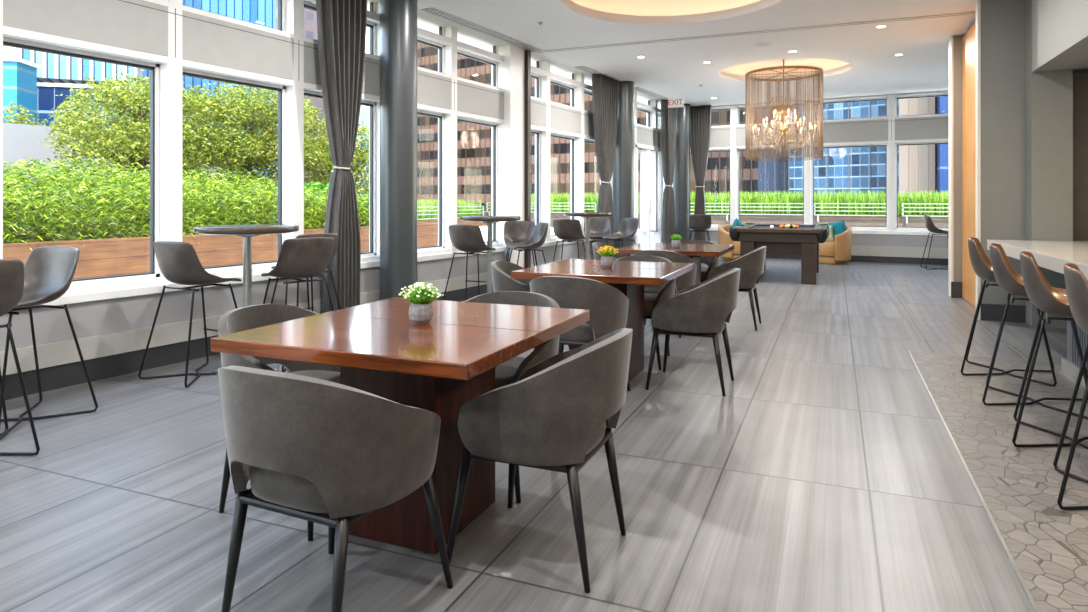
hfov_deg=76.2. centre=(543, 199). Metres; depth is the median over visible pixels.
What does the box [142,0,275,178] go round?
building
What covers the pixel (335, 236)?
bar stool
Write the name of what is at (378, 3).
trim
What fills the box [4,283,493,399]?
baseboard
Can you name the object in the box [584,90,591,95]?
window
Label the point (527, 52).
trim
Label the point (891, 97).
trim
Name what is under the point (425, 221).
planter
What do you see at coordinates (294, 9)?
trim
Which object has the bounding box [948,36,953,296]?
trim
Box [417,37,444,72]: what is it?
window
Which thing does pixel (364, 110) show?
building
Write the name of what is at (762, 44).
ceiling speaker
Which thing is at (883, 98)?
window
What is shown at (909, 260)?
baseboard
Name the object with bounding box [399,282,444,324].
potted plant
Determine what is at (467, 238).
bar stool
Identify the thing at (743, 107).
window
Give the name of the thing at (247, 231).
bar table
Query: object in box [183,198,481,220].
grass
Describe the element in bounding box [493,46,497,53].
window
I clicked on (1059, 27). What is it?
ceiling
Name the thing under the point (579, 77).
trim
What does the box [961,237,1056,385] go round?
bar stool
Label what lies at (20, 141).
wall
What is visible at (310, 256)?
bar stool
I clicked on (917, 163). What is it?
building
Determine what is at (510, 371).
dining chair
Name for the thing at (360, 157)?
tree
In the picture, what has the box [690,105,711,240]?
curtain
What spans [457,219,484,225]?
planter
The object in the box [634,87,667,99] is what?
ceiling vent
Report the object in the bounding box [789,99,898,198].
building
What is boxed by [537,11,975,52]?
trim
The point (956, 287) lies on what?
baseboard
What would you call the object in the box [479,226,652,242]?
floor
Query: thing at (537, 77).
window
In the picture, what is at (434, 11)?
ceiling vent
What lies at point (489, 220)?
bar table
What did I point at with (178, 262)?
bar stool
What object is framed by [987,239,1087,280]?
countertop
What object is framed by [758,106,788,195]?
building
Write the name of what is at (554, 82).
window
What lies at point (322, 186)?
shrub
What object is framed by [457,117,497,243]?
window
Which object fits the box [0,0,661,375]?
wall
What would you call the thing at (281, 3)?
window
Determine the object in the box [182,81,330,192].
tree
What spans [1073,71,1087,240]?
wall
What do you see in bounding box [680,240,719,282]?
dining chair
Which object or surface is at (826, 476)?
floor
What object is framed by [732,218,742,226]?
pillow
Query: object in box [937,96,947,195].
building
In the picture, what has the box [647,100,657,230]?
trim
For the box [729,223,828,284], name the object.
pool table
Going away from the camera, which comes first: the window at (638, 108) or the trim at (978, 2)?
the trim at (978, 2)
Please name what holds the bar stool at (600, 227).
on the floor at (826, 476)
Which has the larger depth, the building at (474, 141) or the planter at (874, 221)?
the building at (474, 141)
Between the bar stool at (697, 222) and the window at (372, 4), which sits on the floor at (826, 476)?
the bar stool at (697, 222)
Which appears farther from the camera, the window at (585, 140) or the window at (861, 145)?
the window at (861, 145)
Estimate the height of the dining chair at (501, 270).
0.778 m
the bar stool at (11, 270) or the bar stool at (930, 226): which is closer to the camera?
the bar stool at (11, 270)
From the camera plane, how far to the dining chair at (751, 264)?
6.51 m
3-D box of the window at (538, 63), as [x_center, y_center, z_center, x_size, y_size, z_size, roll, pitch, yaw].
[-0.330,-2.133,9.852,0.060,0.450,1.049,0,0,29]
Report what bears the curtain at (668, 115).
hanging from the ceiling at (674, 68)
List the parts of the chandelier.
crown, rod, stem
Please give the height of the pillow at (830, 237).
0.325 m
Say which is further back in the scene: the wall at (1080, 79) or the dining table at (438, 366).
the wall at (1080, 79)
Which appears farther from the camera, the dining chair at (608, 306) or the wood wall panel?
the wood wall panel
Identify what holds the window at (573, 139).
in the wall at (116, 317)
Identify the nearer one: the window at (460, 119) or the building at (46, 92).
the window at (460, 119)
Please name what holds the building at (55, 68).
on the building at (46, 92)
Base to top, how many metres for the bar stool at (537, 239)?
0.947 m
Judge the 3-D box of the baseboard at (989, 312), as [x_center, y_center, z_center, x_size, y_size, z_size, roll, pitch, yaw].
[4.617,1.137,6.981,0.381,0.170,0.015,0,0,23]
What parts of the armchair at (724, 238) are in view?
backrest, seat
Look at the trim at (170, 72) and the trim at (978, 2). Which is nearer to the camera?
the trim at (170, 72)
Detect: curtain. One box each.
[316,0,366,312]
[592,74,617,245]
[661,99,675,242]
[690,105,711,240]
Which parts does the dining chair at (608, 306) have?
leg, seat frame, seat, backrest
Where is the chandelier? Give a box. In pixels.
[745,59,822,161]
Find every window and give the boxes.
[3,37,159,285]
[182,68,285,271]
[184,0,285,31]
[304,1,375,54]
[304,90,375,256]
[370,2,375,12]
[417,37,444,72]
[417,110,444,250]
[439,26,444,35]
[457,50,497,86]
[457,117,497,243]
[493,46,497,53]
[531,73,540,97]
[531,130,540,223]
[536,61,540,68]
[550,79,575,107]
[550,133,575,237]
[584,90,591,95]
[584,139,594,143]
[637,107,650,126]
[690,149,729,225]
[711,107,729,126]
[737,103,801,124]
[737,147,804,224]
[811,144,887,228]
[823,97,887,120]
[895,93,947,116]
[895,141,947,229]
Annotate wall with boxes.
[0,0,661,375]
[3,123,245,228]
[690,91,947,258]
[981,0,1087,305]
[1025,0,1072,328]
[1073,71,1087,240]
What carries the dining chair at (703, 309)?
on the floor at (826, 476)
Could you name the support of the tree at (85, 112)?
on the floor at (483, 228)
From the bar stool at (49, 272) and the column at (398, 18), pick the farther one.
the column at (398, 18)
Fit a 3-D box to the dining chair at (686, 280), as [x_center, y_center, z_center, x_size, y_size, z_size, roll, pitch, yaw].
[1.101,0.835,6.416,0.597,0.778,0.562,0,0,23]
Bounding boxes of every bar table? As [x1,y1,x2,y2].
[193,224,298,374]
[459,216,519,292]
[564,212,610,259]
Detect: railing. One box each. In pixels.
[266,206,483,219]
[486,202,947,222]
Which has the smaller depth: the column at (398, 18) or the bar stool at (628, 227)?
the column at (398, 18)
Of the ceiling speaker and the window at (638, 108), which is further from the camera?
the window at (638, 108)
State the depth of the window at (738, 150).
15.04 m
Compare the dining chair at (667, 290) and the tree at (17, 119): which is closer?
the dining chair at (667, 290)
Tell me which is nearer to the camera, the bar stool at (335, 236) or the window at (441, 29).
the bar stool at (335, 236)
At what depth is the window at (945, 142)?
13.54 m
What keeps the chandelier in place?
hanging from the ceiling at (830, 67)
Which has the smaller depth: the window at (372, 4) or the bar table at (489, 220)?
the window at (372, 4)
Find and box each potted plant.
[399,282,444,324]
[597,246,617,267]
[671,234,682,247]
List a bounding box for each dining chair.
[218,304,339,540]
[218,366,452,611]
[447,328,632,592]
[464,291,559,502]
[491,260,569,353]
[530,276,629,390]
[592,242,630,259]
[616,255,675,369]
[631,250,696,337]
[646,268,740,395]
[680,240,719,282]
[707,246,765,329]
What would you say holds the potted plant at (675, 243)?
on the dining table at (695, 252)
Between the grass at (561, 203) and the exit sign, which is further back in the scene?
the grass at (561, 203)
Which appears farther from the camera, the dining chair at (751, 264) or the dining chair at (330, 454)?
the dining chair at (751, 264)
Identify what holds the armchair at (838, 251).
on the floor at (826, 476)
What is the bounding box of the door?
[635,143,661,243]
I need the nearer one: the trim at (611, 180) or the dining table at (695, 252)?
the dining table at (695, 252)
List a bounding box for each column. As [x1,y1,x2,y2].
[380,0,417,300]
[613,81,633,247]
[673,104,689,240]
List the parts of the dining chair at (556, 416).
leg, leg, seat frame, backrest, leg, seat, leg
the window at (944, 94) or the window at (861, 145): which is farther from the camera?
the window at (861, 145)
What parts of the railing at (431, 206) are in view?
panel, panel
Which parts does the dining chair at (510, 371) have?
seat, backrest, leg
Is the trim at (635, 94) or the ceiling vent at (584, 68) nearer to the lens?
the ceiling vent at (584, 68)
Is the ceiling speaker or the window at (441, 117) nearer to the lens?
the window at (441, 117)
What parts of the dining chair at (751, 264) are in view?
backrest, seat frame, leg, leg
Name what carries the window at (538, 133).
in the wall at (116, 317)
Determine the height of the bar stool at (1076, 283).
0.947 m
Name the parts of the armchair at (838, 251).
seat, backrest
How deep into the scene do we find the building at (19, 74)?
56.41 m
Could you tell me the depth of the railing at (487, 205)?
19.61 m
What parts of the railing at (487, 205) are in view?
panel, panel, panel, panel, panel, panel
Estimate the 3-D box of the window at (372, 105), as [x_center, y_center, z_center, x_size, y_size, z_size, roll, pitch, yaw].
[-2.030,-0.221,6.798,0.060,1.595,1.049,0,0,29]
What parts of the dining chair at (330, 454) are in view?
leg, seat, seat frame, backrest, leg, leg, leg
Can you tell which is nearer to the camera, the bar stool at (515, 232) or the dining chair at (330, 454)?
the dining chair at (330, 454)
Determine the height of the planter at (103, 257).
0.510 m
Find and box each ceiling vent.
[421,7,543,51]
[574,66,621,82]
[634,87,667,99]
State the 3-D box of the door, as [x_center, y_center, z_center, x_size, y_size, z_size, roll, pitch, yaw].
[2.081,0.062,14.000,0.240,2.320,1.490,0,0,29]
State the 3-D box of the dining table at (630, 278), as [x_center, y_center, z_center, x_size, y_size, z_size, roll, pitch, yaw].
[0.450,0.847,4.885,1.000,0.751,1.080,0,0,23]
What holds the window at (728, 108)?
in the wall at (929, 128)
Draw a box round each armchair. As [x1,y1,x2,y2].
[718,224,739,260]
[819,226,851,263]
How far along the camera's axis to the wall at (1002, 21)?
6.99 m
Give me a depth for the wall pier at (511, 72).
9.27 m
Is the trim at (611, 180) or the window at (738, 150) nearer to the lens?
the trim at (611, 180)
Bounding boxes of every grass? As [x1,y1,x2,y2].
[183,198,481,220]
[489,189,947,216]
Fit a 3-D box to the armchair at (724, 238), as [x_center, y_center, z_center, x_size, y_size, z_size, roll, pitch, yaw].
[3.857,0.862,14.006,0.714,0.721,0.656,0,0,-28]
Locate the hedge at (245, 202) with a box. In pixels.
[3,155,368,249]
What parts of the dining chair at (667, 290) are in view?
backrest, seat, leg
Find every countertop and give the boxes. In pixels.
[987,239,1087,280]
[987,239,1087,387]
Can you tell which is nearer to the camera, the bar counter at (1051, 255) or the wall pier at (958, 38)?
the bar counter at (1051, 255)
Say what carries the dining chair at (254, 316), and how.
on the floor at (826, 476)
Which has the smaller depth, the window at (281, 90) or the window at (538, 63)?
the window at (281, 90)
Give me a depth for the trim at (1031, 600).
2.80 m
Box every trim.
[0,0,2,258]
[160,0,181,283]
[286,0,303,238]
[369,2,379,254]
[438,26,456,252]
[525,50,530,267]
[535,61,549,241]
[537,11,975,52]
[570,73,583,234]
[600,173,612,197]
[634,93,636,217]
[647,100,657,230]
[730,105,736,223]
[805,100,810,224]
[888,94,894,230]
[908,320,1039,611]
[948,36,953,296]
[976,0,980,319]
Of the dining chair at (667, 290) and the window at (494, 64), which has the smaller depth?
the dining chair at (667, 290)
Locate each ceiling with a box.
[367,0,975,108]
[561,0,781,24]
[719,58,851,81]
[1032,0,1087,71]
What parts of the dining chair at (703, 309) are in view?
leg, leg, seat frame, backrest, leg, leg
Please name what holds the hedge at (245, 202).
in the planter at (103, 257)
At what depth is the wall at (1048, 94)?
6.64 m
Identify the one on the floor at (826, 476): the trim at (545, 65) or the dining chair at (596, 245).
the dining chair at (596, 245)
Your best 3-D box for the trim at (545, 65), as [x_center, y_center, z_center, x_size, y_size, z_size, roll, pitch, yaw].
[-0.021,-0.878,10.346,0.201,3.040,0.116,0,0,29]
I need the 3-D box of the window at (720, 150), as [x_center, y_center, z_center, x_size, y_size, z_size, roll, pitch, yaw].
[3.483,-0.273,15.469,1.404,1.670,0.060,0,0,29]
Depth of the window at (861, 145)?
13.89 m
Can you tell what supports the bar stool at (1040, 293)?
on the floor at (826, 476)
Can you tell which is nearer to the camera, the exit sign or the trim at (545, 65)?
the trim at (545, 65)
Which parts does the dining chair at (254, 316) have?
leg, backrest, leg, seat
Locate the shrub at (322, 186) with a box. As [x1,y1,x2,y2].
[304,181,328,224]
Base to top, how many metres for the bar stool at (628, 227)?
0.947 m
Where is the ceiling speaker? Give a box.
[751,42,771,46]
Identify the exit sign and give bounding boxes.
[668,94,682,107]
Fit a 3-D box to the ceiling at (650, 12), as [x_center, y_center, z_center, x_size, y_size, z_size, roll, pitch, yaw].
[1.317,-2.228,6.992,2.820,0.340,2.820,0,0,29]
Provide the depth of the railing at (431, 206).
23.54 m
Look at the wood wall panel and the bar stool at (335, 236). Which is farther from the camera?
the wood wall panel
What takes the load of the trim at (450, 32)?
attached to the wall at (116, 317)
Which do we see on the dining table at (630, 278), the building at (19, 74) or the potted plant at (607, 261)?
the potted plant at (607, 261)
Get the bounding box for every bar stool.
[0,247,97,438]
[0,259,39,455]
[138,241,241,387]
[261,237,333,371]
[271,233,340,310]
[443,225,495,300]
[504,221,535,265]
[506,222,547,265]
[553,219,585,261]
[584,217,610,258]
[602,218,638,247]
[689,214,710,240]
[920,215,947,269]
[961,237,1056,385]
[982,243,1087,418]
[1012,251,1087,448]
[1053,263,1087,509]
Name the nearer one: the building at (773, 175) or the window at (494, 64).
the window at (494, 64)
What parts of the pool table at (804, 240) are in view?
leg, rail, leg, leg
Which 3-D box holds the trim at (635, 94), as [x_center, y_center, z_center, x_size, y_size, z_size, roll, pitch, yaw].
[1.679,-0.878,13.400,0.201,3.040,0.116,0,0,29]
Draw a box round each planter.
[3,223,437,279]
[417,220,437,222]
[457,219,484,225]
[478,211,947,228]
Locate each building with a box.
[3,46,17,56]
[3,57,40,124]
[18,48,141,87]
[37,82,143,128]
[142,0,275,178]
[276,0,329,184]
[354,105,368,199]
[417,42,757,210]
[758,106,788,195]
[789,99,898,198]
[899,97,936,196]
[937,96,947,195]
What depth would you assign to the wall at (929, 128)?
13.59 m
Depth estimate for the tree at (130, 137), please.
12.50 m
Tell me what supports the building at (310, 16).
on the ground
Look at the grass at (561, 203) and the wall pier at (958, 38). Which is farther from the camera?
the grass at (561, 203)
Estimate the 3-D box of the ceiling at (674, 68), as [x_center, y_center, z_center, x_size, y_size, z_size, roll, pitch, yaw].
[3.301,-2.058,4.903,11.800,0.001,19.180,0,0,29]
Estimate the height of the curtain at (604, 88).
3.260 m
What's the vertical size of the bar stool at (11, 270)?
0.947 m
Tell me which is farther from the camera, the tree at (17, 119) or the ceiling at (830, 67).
the tree at (17, 119)
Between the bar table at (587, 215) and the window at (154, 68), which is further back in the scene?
the bar table at (587, 215)
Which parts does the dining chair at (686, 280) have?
seat, backrest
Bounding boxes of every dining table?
[211,297,589,553]
[511,259,693,381]
[614,243,734,283]
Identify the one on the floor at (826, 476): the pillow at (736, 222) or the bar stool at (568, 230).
the bar stool at (568, 230)
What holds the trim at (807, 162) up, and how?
attached to the wall at (929, 128)
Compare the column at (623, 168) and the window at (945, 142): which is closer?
the column at (623, 168)
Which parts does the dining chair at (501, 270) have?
backrest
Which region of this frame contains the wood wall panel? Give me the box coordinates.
[962,21,975,306]
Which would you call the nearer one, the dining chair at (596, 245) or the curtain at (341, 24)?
the curtain at (341, 24)
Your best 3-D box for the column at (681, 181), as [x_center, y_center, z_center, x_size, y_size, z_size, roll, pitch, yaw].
[2.969,-0.418,14.999,0.380,3.280,0.380,0,0,29]
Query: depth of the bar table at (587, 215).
10.17 m
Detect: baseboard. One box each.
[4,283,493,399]
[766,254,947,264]
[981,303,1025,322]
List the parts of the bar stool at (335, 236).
leg, leg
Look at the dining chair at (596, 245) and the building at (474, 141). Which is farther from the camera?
the building at (474, 141)
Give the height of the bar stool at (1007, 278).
0.947 m
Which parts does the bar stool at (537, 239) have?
leg, leg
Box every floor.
[0,257,1087,611]
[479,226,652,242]
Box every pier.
[492,44,524,267]
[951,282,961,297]
[954,35,963,297]
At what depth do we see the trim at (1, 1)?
4.23 m
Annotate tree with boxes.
[3,102,47,125]
[39,69,238,188]
[44,98,107,126]
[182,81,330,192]
[304,115,368,201]
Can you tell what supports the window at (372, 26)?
in the wall at (116, 317)
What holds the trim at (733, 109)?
attached to the wall at (929, 128)
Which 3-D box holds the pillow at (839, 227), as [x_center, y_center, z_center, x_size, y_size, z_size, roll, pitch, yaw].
[5.697,0.622,13.424,0.186,0.465,0.473,0,0,-21]
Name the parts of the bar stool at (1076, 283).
leg, leg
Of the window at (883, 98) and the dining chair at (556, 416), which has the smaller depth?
the dining chair at (556, 416)
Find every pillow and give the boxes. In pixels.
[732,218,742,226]
[826,225,833,241]
[828,220,846,240]

